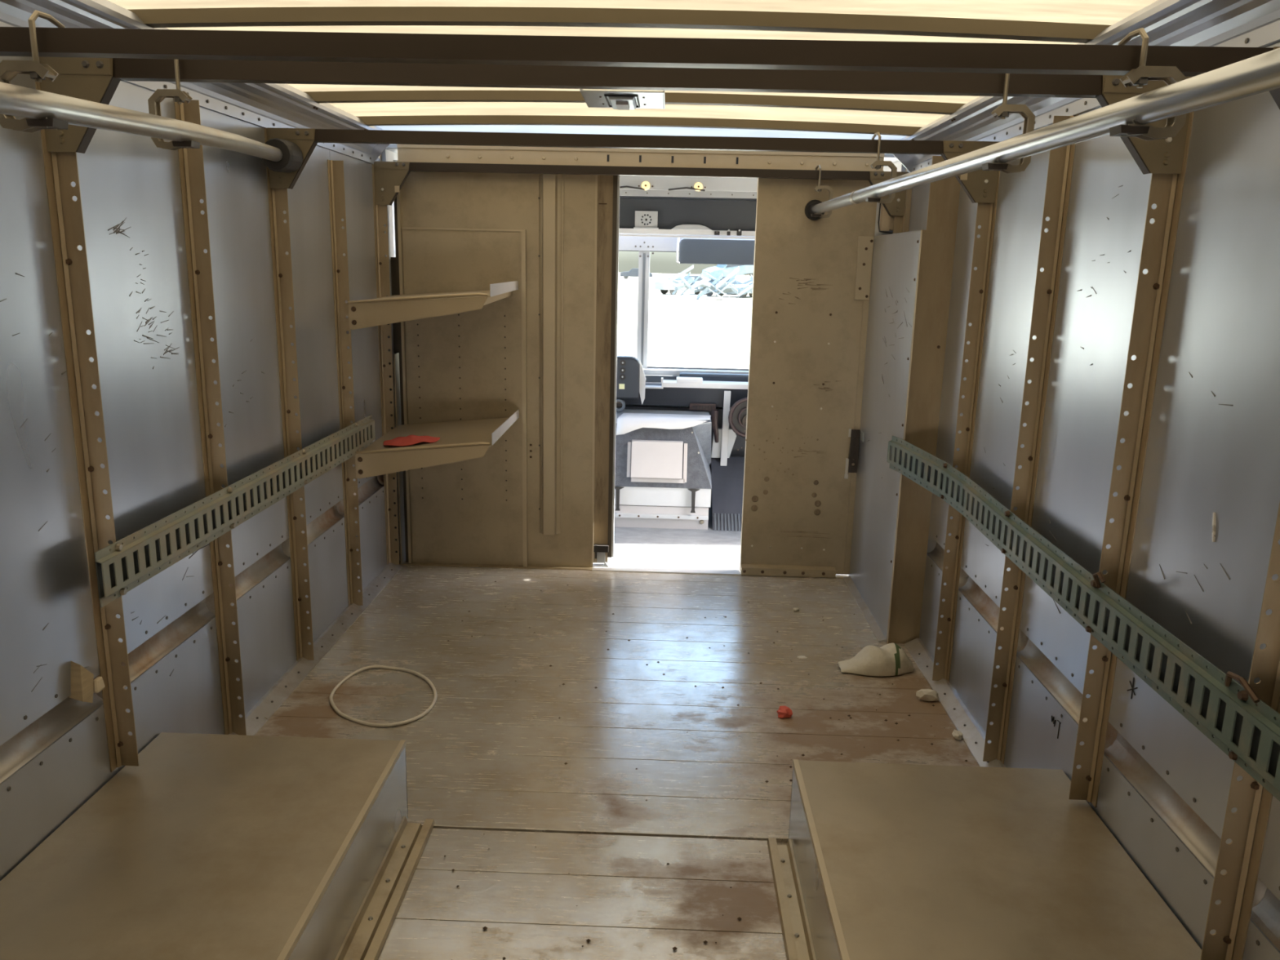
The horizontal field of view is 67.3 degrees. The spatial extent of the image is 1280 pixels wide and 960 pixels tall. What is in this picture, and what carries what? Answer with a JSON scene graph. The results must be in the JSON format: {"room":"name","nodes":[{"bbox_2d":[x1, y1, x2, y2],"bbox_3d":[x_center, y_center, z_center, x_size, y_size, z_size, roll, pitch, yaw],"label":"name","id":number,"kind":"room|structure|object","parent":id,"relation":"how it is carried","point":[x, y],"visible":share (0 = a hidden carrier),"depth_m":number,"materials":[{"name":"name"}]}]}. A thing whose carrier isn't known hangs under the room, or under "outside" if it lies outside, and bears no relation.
{"room":"delivery truck interior","nodes":[
{"label":"delivery truck interior","id":0,"kind":"room"},
{"bbox_2d":[0,56,412,880],"bbox_3d":[-1.250,-0.044,2.183,0.250,2.170,5.300,2,13,1],"label":"wall","id":1,"kind":"structure","parent":0,"point":[175,329],"depth_m":2.59,"materials":[{"name":"metal"}]},
{"bbox_2d":[68,661,105,702],"bbox_3d":[-1.290,0.462,2.239,0.040,0.115,0.084,2,13,1],"label":"wood offcut","id":2,"kind":"object","parent":1,"relation":"attached to","point":[83,686],"visible":1,"depth_m":2.21,"materials":[{"name":"beige wood"}]},
{"bbox_2d":[0,0,390,164],"bbox_3d":[-1.231,-0.942,1.834,0.086,0.176,5.015,2,13,1],"label":"trim","id":3,"kind":"structure","parent":1,"relation":"attached to","point":[265,105],"depth_m":2.91,"materials":[{"name":"metal"}]},
{"bbox_2d":[94,414,375,607],"bbox_3d":[-1.202,0.004,3.208,0.016,0.137,2.070,2,13,1],"label":"track","id":4,"kind":"object","parent":1,"relation":"attached to","point":[159,545],"visible":1,"depth_m":2.75,"materials":[{"name":"metal"}]},
{"bbox_2d":[228,562,402,735],"bbox_3d":[-1.241,0.649,3.744,0.060,0.030,2.100,2,13,1],"label":"baseboard","id":5,"kind":"structure","parent":1,"relation":"attached to","point":[255,718],"depth_m":3.61,"materials":[{"name":"metal"}]},
{"bbox_2d":[347,280,518,329],"bbox_3d":[-0.874,-0.770,4.194,0.586,0.196,0.677,2,13,1],"label":"wall shelf","id":6,"kind":"object","parent":1,"relation":"attached to","point":[362,313],"visible":1,"depth_m":3.88,"materials":[{"name":"beige metal"}]},
{"bbox_2d":[376,290,490,301],"bbox_3d":[-0.877,-0.803,4.193,0.577,0.057,0.666,2,13,1],"label":"tray","id":7,"kind":"object","parent":6,"relation":"on","point":[475,295],"depth_m":3.86,"materials":[{"name":"beige wood"}]},
{"bbox_2d":[355,408,519,478],"bbox_3d":[-0.888,-0.172,4.330,0.586,0.210,0.677,2,13,1],"label":"wall shelf","id":8,"kind":"object","parent":1,"relation":"attached to","point":[462,440],"visible":1,"depth_m":4.03,"materials":[{"name":"beige metal"}]},
{"bbox_2d":[383,435,439,446],"bbox_3d":[-0.989,-0.173,4.156,0.248,0.043,0.150,2,13,1],"label":"cloth","id":9,"kind":"object","parent":8,"relation":"on","point":[409,440],"visible":1,"depth_m":4.12,"materials":[{"name":"red fabric"}]},
{"bbox_2d":[361,417,509,451],"bbox_3d":[-0.891,-0.205,4.328,0.577,0.071,0.666,2,13,1],"label":"tray","id":10,"kind":"object","parent":8,"relation":"on","point":[473,435],"depth_m":4.28,"materials":[{"name":"beige metal"}]},
{"bbox_2d":[39,57,1191,174],"bbox_3d":[-0.070,-0.770,2.027,2.401,0.195,0.052,2,13,1],"label":"crossbeam","id":11,"kind":"object","parent":1,"relation":"attached to","point":[97,80],"visible":0.67,"depth_m":2.00,"materials":[{"name":"brown paint"}]},
{"bbox_2d":[147,58,199,150],"bbox_3d":[-0.985,-0.810,2.045,0.089,0.210,0.084,2,13,1],"label":"hanger","id":12,"kind":"object","parent":11,"relation":"hanging from","point":[154,100],"visible":0.72,"depth_m":2.02,"materials":[{"name":"metal"}]},
{"bbox_2d":[982,73,1035,173],"bbox_3d":[0.766,-0.754,2.003,0.089,0.223,0.084,2,13,1],"label":"hanger","id":13,"kind":"object","parent":11,"relation":"hanging from","point":[1002,111],"visible":0.8,"depth_m":1.98,"materials":[{"name":"metal"}]},
{"bbox_2d":[266,127,999,203],"bbox_3d":[-0.034,-1.038,3.176,2.401,0.191,0.052,2,13,1],"label":"crossbeam","id":14,"kind":"object","parent":1,"relation":"attached to","point":[980,185],"visible":0.84,"depth_m":3.15,"materials":[{"name":"brown paint"}]},
{"bbox_2d":[865,132,897,204],"bbox_3d":[0.790,-1.021,3.152,0.089,0.223,0.084,2,13,1],"label":"hanger","id":15,"kind":"object","parent":14,"relation":"hanging from","point":[877,165],"visible":0.91,"depth_m":3.12,"materials":[{"name":"metal"}]},
{"bbox_2d":[0,26,1279,109],"bbox_3d":[-0.089,-0.574,1.467,2.401,0.187,0.052,2,13,1],"label":"crossbeam","id":16,"kind":"object","parent":1,"relation":"attached to","point":[84,42],"visible":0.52,"depth_m":1.44,"materials":[{"name":"brown paint"}]},
{"bbox_2d":[0,9,68,132],"bbox_3d":[-0.932,-0.625,1.480,0.095,0.174,0.084,2,13,1],"label":"hanger","id":17,"kind":"object","parent":16,"relation":"hanging from","point":[9,69],"visible":0.92,"depth_m":1.46,"materials":[{"name":"metal"}]},
{"bbox_2d":[0,81,302,173],"bbox_3d":[-1.002,-0.748,2.022,0.116,0.209,2.439,-1,13,-8],"label":"pipe","id":18,"kind":"object","parent":17,"relation":"hanging from","point":[279,155],"visible":0.97,"depth_m":1.75,"materials":[{"name":"silver metal"}]},
{"bbox_2d":[1109,27,1186,140],"bbox_3d":[0.755,-0.587,1.436,0.095,0.155,0.084,2,13,1],"label":"hanger","id":19,"kind":"object","parent":16,"relation":"hanging from","point":[1139,77],"visible":0.88,"depth_m":1.41,"materials":[{"name":"metal"}]},
{"bbox_2d":[804,48,1279,220],"bbox_3d":[0.750,-0.830,2.602,0.092,0.092,3.686,2,13,1],"label":"pipe","id":20,"kind":"object","parent":19,"relation":"hanging from","point":[1260,73],"visible":0.92,"depth_m":1.48,"materials":[{"name":"silver metal"}]},
{"bbox_2d":[254,503,979,959],"bbox_3d":[-0.086,0.845,3.167,2.467,0.072,6.900,2,13,1],"label":"floor","id":21,"kind":"structure","parent":0,"point":[491,753],"depth_m":3.14,"materials":[{"name":"wood"}]},
{"bbox_2d":[0,732,422,959],"bbox_3d":[-0.980,1.085,1.378,0.715,0.234,2.550,2,13,1],"label":"box","id":22,"kind":"object","parent":21,"relation":"on","point":[211,846],"visible":1,"depth_m":2.11,"materials":[{"name":"beige wood"}]},
{"bbox_2d":[328,665,436,727],"bbox_3d":[-0.895,0.751,3.366,0.382,0.016,0.468,2,13,1],"label":"loop","id":23,"kind":"object","parent":21,"relation":"on","point":[340,713],"visible":1,"depth_m":3.31,"materials":[{"name":"beige plastic"}]},
{"bbox_2d":[613,408,711,529],"bbox_3d":[-0.018,-0.076,5.750,0.913,0.613,0.555,2,13,1],"label":"engine cover","id":24,"kind":"object","parent":21,"relation":"on","point":[663,476],"visible":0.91,"depth_m":5.53,"materials":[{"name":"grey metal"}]},
{"bbox_2d":[616,355,645,412],"bbox_3d":[-0.152,-0.582,5.816,0.375,0.332,0.102,2,13,1],"label":"pod","id":25,"kind":"object","parent":24,"relation":"on","point":[630,371],"visible":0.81,"depth_m":5.77,"materials":[{"name":"plastic"}]},
{"bbox_2d":[616,413,711,435],"bbox_3d":[0.140,-0.319,5.574,0.545,0.102,0.181,2,13,1],"label":"plastic sheet","id":26,"kind":"object","parent":24,"relation":"on","point":[626,422],"visible":1,"depth_m":5.55,"materials":[{"name":"white plastic"}]},
{"bbox_2d":[429,581,967,959],"bbox_3d":[0.102,0.797,3.276,1.869,0.005,2.657,2,13,1],"label":"debris","id":27,"kind":"object","parent":21,"relation":"on","point":[739,918],"visible":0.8,"depth_m":3.11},
{"bbox_2d":[711,455,744,531],"bbox_3d":[0.804,0.077,5.793,0.742,0.330,0.588,2,13,1],"label":"board","id":28,"kind":"object","parent":21,"relation":"on","point":[727,482],"visible":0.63,"depth_m":5.77,"materials":[{"name":"grey metal"}]},
{"bbox_2d":[711,409,736,457],"bbox_3d":[0.515,-0.283,5.929,0.162,0.300,0.082,2,13,1],"label":"box","id":29,"kind":"object","parent":28,"relation":"on","point":[717,437],"visible":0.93,"depth_m":5.93,"materials":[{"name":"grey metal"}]},
{"bbox_2d":[720,391,730,466],"bbox_3d":[0.524,-0.283,5.909,0.047,0.530,0.020,2,13,1],"label":"post","id":30,"kind":"object","parent":28,"relation":"on","point":[726,402],"visible":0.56,"depth_m":5.89,"materials":[{"name":"white paint"}]},
{"bbox_2d":[776,705,792,718],"bbox_3d":[0.494,0.791,3.279,0.053,0.032,0.046,2,13,1],"label":"paper ball","id":31,"kind":"object","parent":21,"relation":"on","point":[784,711],"visible":1,"depth_m":3.27,"materials":[{"name":"red paper"}]},
{"bbox_2d":[793,607,799,611],"bbox_3d":[0.696,0.577,4.281,0.030,0.017,0.020,2,13,1],"label":"paper scrap","id":32,"kind":"object","parent":21,"relation":"on","point":[795,609],"visible":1,"depth_m":4.28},
{"bbox_2d":[797,655,807,658],"bbox_3d":[0.636,0.696,3.778,0.038,0.004,0.028,-4,14,-22],"label":"paper scrap","id":33,"kind":"object","parent":21,"relation":"on","point":[798,656],"visible":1,"depth_m":3.77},
{"bbox_2d":[837,642,913,676],"bbox_3d":[0.903,0.675,3.673,0.279,0.094,0.158,2,13,1],"label":"rag","id":34,"kind":"object","parent":21,"relation":"on","point":[890,659],"visible":1,"depth_m":3.63,"materials":[{"name":"beige fabric"}]},
{"bbox_2d":[915,688,938,701],"bbox_3d":[1.024,0.765,3.422,0.085,0.038,0.042,2,13,1],"label":"paper scrap","id":35,"kind":"object","parent":21,"relation":"on","point":[926,695],"visible":1,"depth_m":3.41,"materials":[{"name":"beige paper"}]},
{"bbox_2d":[951,729,963,740],"bbox_3d":[1.041,0.834,3.154,0.032,0.022,0.053,2,13,1],"label":"paper scrap","id":36,"kind":"object","parent":21,"relation":"on","point":[957,735],"visible":1,"depth_m":3.14,"materials":[{"name":"beige paper"}]},
{"bbox_2d":[777,759,1201,959],"bbox_3d":[0.686,1.134,1.316,0.748,0.238,2.510,2,13,1],"label":"box","id":37,"kind":"object","parent":21,"relation":"on","point":[879,861],"visible":1,"depth_m":2.10,"materials":[{"name":"beige wood"}]},
{"bbox_2d":[107,0,1157,154],"bbox_3d":[-0.069,-0.979,1.838,2.527,0.103,5.110,2,13,1],"label":"ceiling","id":38,"kind":"structure","parent":0,"point":[387,108],"depth_m":2.30,"materials":[{"name":"plastic"}]},
{"bbox_2d":[579,88,665,110],"bbox_3d":[-0.051,-1.250,3.176,0.266,0.037,0.320,2,13,1],"label":"recessed light","id":39,"kind":"object","parent":38,"relation":"in","point":[616,100],"visible":0.96,"depth_m":3.12,"materials":[{"name":"metal"}]},
{"bbox_2d":[608,96,636,109],"bbox_3d":[-0.057,-1.247,3.177,0.088,0.013,0.200,2,13,1],"label":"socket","id":40,"kind":"object","parent":39,"relation":"attached to","point":[615,102],"depth_m":3.12,"materials":[{"name":"metal"}]},
{"bbox_2d":[400,171,876,577],"bbox_3d":[-0.037,-0.479,4.599,2.200,1.905,0.082,2,13,1],"label":"wall","id":41,"kind":"structure","parent":0,"point":[529,500],"depth_m":4.59,"materials":[{"name":"beige wood"}]},
{"bbox_2d":[593,174,619,567],"bbox_3d":[-0.165,-0.487,4.643,0.102,1.884,0.062,2,13,1],"label":"door frame","id":42,"kind":"structure","parent":41,"relation":"in","point":[608,186],"depth_m":4.62,"materials":[{"name":"brown metal"}]},
{"bbox_2d":[396,144,884,171],"bbox_3d":[-0.004,-1.445,4.359,2.195,0.103,0.065,2,13,1],"label":"trim","id":43,"kind":"structure","parent":41,"relation":"attached to","point":[406,153],"depth_m":4.34,"materials":[{"name":"brown metal"}]},
{"bbox_2d":[373,161,908,215],"bbox_3d":[-0.004,-1.310,4.324,2.387,0.188,0.052,2,13,1],"label":"crossbeam","id":44,"kind":"object","parent":41,"relation":"attached to","point":[390,177],"visible":0.95,"depth_m":4.30,"materials":[{"name":"brown paint"}]},
{"bbox_2d":[810,164,833,217],"bbox_3d":[0.814,-1.289,4.301,0.089,0.228,0.084,2,13,1],"label":"hanger","id":45,"kind":"object","parent":44,"relation":"hanging from","point":[819,188],"visible":0.9,"depth_m":4.27,"materials":[{"name":"metal"}]},
{"bbox_2d":[877,203,893,233],"bbox_3d":[1.116,-1.192,4.358,0.081,0.149,0.060,2,13,1],"label":"bracket","id":46,"kind":"object","parent":41,"relation":"attached to","point":[886,221],"visible":0.7,"depth_m":4.34,"materials":[{"name":"beige metal"}]},
{"bbox_2d":[386,144,898,191],"bbox_3d":[0.022,-1.545,4.820,2.407,0.111,0.960,2,13,1],"label":"ceiling","id":47,"kind":"structure","parent":0,"point":[626,182],"depth_m":5.26,"materials":[{"name":"grey metal"}]},
{"bbox_2d":[638,181,653,190],"bbox_3d":[0.031,-1.612,5.266,0.084,0.048,0.019,2,13,1],"label":"marker lamp","id":48,"kind":"object","parent":47,"relation":"attached to","point":[645,184],"visible":1,"depth_m":5.26,"materials":[{"name":"yellow plastic"}]},
{"bbox_2d":[690,182,706,191],"bbox_3d":[0.320,-1.604,5.258,0.084,0.048,0.019,2,13,1],"label":"marker lamp","id":49,"kind":"object","parent":47,"relation":"attached to","point":[699,185],"visible":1,"depth_m":5.25,"materials":[{"name":"yellow plastic"}]},
{"bbox_2d":[381,149,906,560],"bbox_3d":[0.014,-0.697,5.468,2.447,2.050,1.730,2,13,1],"label":"wall","id":50,"kind":"structure","parent":0,"point":[387,155],"depth_m":4.56,"materials":[{"name":"white paint"}]},
{"bbox_2d":[616,228,755,503],"bbox_3d":[0.029,-0.538,6.236,2.407,2.100,0.400,2,13,1],"label":"wall","id":51,"kind":"structure","parent":0,"point":[644,241],"depth_m":6.09,"materials":[{"name":"white metal"}]},
{"bbox_2d":[633,210,658,229],"bbox_3d":[0.038,-1.565,5.787,0.150,0.103,0.025,2,13,1],"label":"plate","id":52,"kind":"object","parent":51,"relation":"attached to","point":[643,220],"visible":1,"depth_m":5.78,"materials":[{"name":"grey metal"}]},
{"bbox_2d":[622,372,748,410],"bbox_3d":[0.025,-0.571,6.050,2.347,0.197,0.350,2,13,1],"label":"dashboard","id":53,"kind":"object","parent":51,"relation":"attached to","point":[697,391],"visible":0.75,"depth_m":5.90,"materials":[{"name":"grey plastic"}]},
{"bbox_2d":[689,403,715,410],"bbox_3d":[0.385,-0.449,5.903,0.160,0.040,0.012,2,13,1],"label":"air vent","id":54,"kind":"object","parent":53,"relation":"attached to","point":[703,406],"depth_m":5.90,"materials":[{"name":"black plastic"}]},
{"bbox_2d":[728,397,747,437],"bbox_3d":[0.656,-0.381,5.808,0.248,0.248,0.075,2,13,1],"label":"fan","id":55,"kind":"object","parent":53,"relation":"attached to","point":[737,416],"visible":0.47,"depth_m":5.78,"materials":[{"name":"grey plastic"}]},
{"bbox_2d":[618,189,756,231],"bbox_3d":[0.042,-1.583,5.575,2.407,0.250,0.530,2,13,1],"label":"trim","id":56,"kind":"structure","parent":51,"relation":"attached to","point":[713,210],"depth_m":5.78,"materials":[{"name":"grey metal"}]},
{"bbox_2d":[671,224,711,230],"bbox_3d":[0.313,-1.529,5.814,0.246,0.032,0.050,2,13,1],"label":"motor cover","id":57,"kind":"object","parent":51,"relation":"on","point":[691,227],"visible":1,"depth_m":5.79,"materials":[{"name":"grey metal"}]},
{"bbox_2d":[647,250,748,370],"bbox_3d":[0.621,-1.083,6.200,1.132,0.755,0.015,2,13,1],"label":"window","id":58,"kind":"structure","parent":51,"relation":"in","point":[650,251],"depth_m":6.28,"materials":[{"name":"clear glass"}]},
{"bbox_2d":[675,237,755,265],"bbox_3d":[0.486,-1.416,5.968,0.524,0.159,0.030,2,13,1],"label":"sun visor","id":59,"kind":"object","parent":51,"relation":"attached to","point":[691,251],"visible":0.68,"depth_m":5.96,"materials":[{"name":"grey plastic"}]},
{"bbox_2d":[714,231,719,235],"bbox_3d":[0.464,-1.487,5.790,0.032,0.024,0.027,2,13,1],"label":"switch","id":60,"kind":"object","parent":51,"relation":"attached to","point":[716,233],"visible":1,"depth_m":5.79,"materials":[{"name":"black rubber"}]},
{"bbox_2d":[737,229,742,235],"bbox_3d":[0.598,-1.489,5.785,0.028,0.036,0.027,2,13,1],"label":"switch","id":61,"kind":"object","parent":51,"relation":"attached to","point":[739,232],"visible":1,"depth_m":5.78,"materials":[{"name":"black plastic"}]},
{"bbox_2d":[702,264,753,279],"bbox_3d":[7.148,-16.245,73.930,4.440,2.067,1.760,-2,13,-15],"label":"car","id":62,"kind":"object","parent":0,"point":[715,271],"visible":0.5,"depth_m":73.17,"materials":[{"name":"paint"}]},
{"bbox_2d":[848,40,1279,959],"bbox_3d":[1.089,0.035,2.061,0.219,2.170,5.170,2,13,1],"label":"wall","id":63,"kind":"structure","parent":0,"point":[1094,345],"depth_m":2.29,"materials":[{"name":"metal"}]},
{"bbox_2d":[844,428,863,479],"bbox_3d":[1.039,-0.117,4.600,0.046,0.245,0.120,-5,14,-27],"label":"latch","id":64,"kind":"object","parent":63,"relation":"attached to","point":[852,458],"visible":1,"depth_m":4.61,"materials":[{"name":"metal"}]},
{"bbox_2d":[843,576,1005,767],"bbox_3d":[1.054,0.709,3.706,0.162,0.030,2.140,2,13,1],"label":"baseboard","id":65,"kind":"structure","parent":63,"relation":"attached to","point":[974,738],"depth_m":3.44,"materials":[{"name":"metal"}]},
{"bbox_2d":[886,435,1279,801],"bbox_3d":[1.036,0.258,2.283,0.094,0.176,3.202,1,13,0],"label":"track","id":66,"kind":"object","parent":63,"relation":"attached to","point":[1232,718],"visible":1,"depth_m":2.05,"materials":[{"name":"green metal"}]},
{"bbox_2d":[892,0,1279,172],"bbox_3d":[1.081,-0.878,1.776,0.101,0.176,5.015,2,13,1],"label":"trim","id":67,"kind":"structure","parent":63,"relation":"attached to","point":[1180,23],"depth_m":2.04,"materials":[{"name":"metal"}]},
{"label":"outside","id":68,"kind":"structure","parent":0,"visible":0},
{"bbox_2d":[617,272,751,368],"bbox_3d":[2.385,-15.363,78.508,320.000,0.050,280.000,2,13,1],"label":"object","id":69,"kind":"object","parent":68,"point":[685,331],"depth_m":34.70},
{"bbox_2d":[620,268,653,279],"bbox_3d":[-0.500,-28.328,132.083,4.443,1.472,1.670,1,13,-1],"label":"car","id":70,"kind":"object","parent":69,"relation":"on","point":[633,272],"visible":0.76,"depth_m":131.29,"materials":[{"name":"grey paint"}]},
{"bbox_2d":[654,274,706,294],"bbox_3d":[3.407,-14.543,71.492,4.443,1.472,1.670,-5,14,-26],"label":"car","id":71,"kind":"object","parent":69,"relation":"on","point":[660,285],"visible":0.45,"depth_m":70.60,"materials":[{"name":"grey paint"}]},
{"bbox_2d":[664,265,753,299],"bbox_3d":[5.429,-12.878,63.339,7.587,2.417,3.118,2,13,1],"label":"scrap metal","id":72,"kind":"object","parent":69,"relation":"on","point":[722,286],"visible":0.81,"depth_m":62.41,"materials":[{"name":"grey paint"}]},
{"bbox_2d":[714,291,737,294],"bbox_3d":[7.081,-14.946,74.324,4.308,1.187,2.013,2,13,1],"label":"heap","id":73,"kind":"object","parent":69,"relation":"on","point":[728,293],"visible":0.07,"depth_m":73.86,"materials":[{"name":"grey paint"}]},
{"bbox_2d":[699,275,752,297],"bbox_3d":[6.510,-13.789,68.464,4.443,1.472,1.670,12,17,40],"label":"car","id":74,"kind":"object","parent":69,"relation":"on","point":[740,278],"visible":0.3,"depth_m":67.78,"materials":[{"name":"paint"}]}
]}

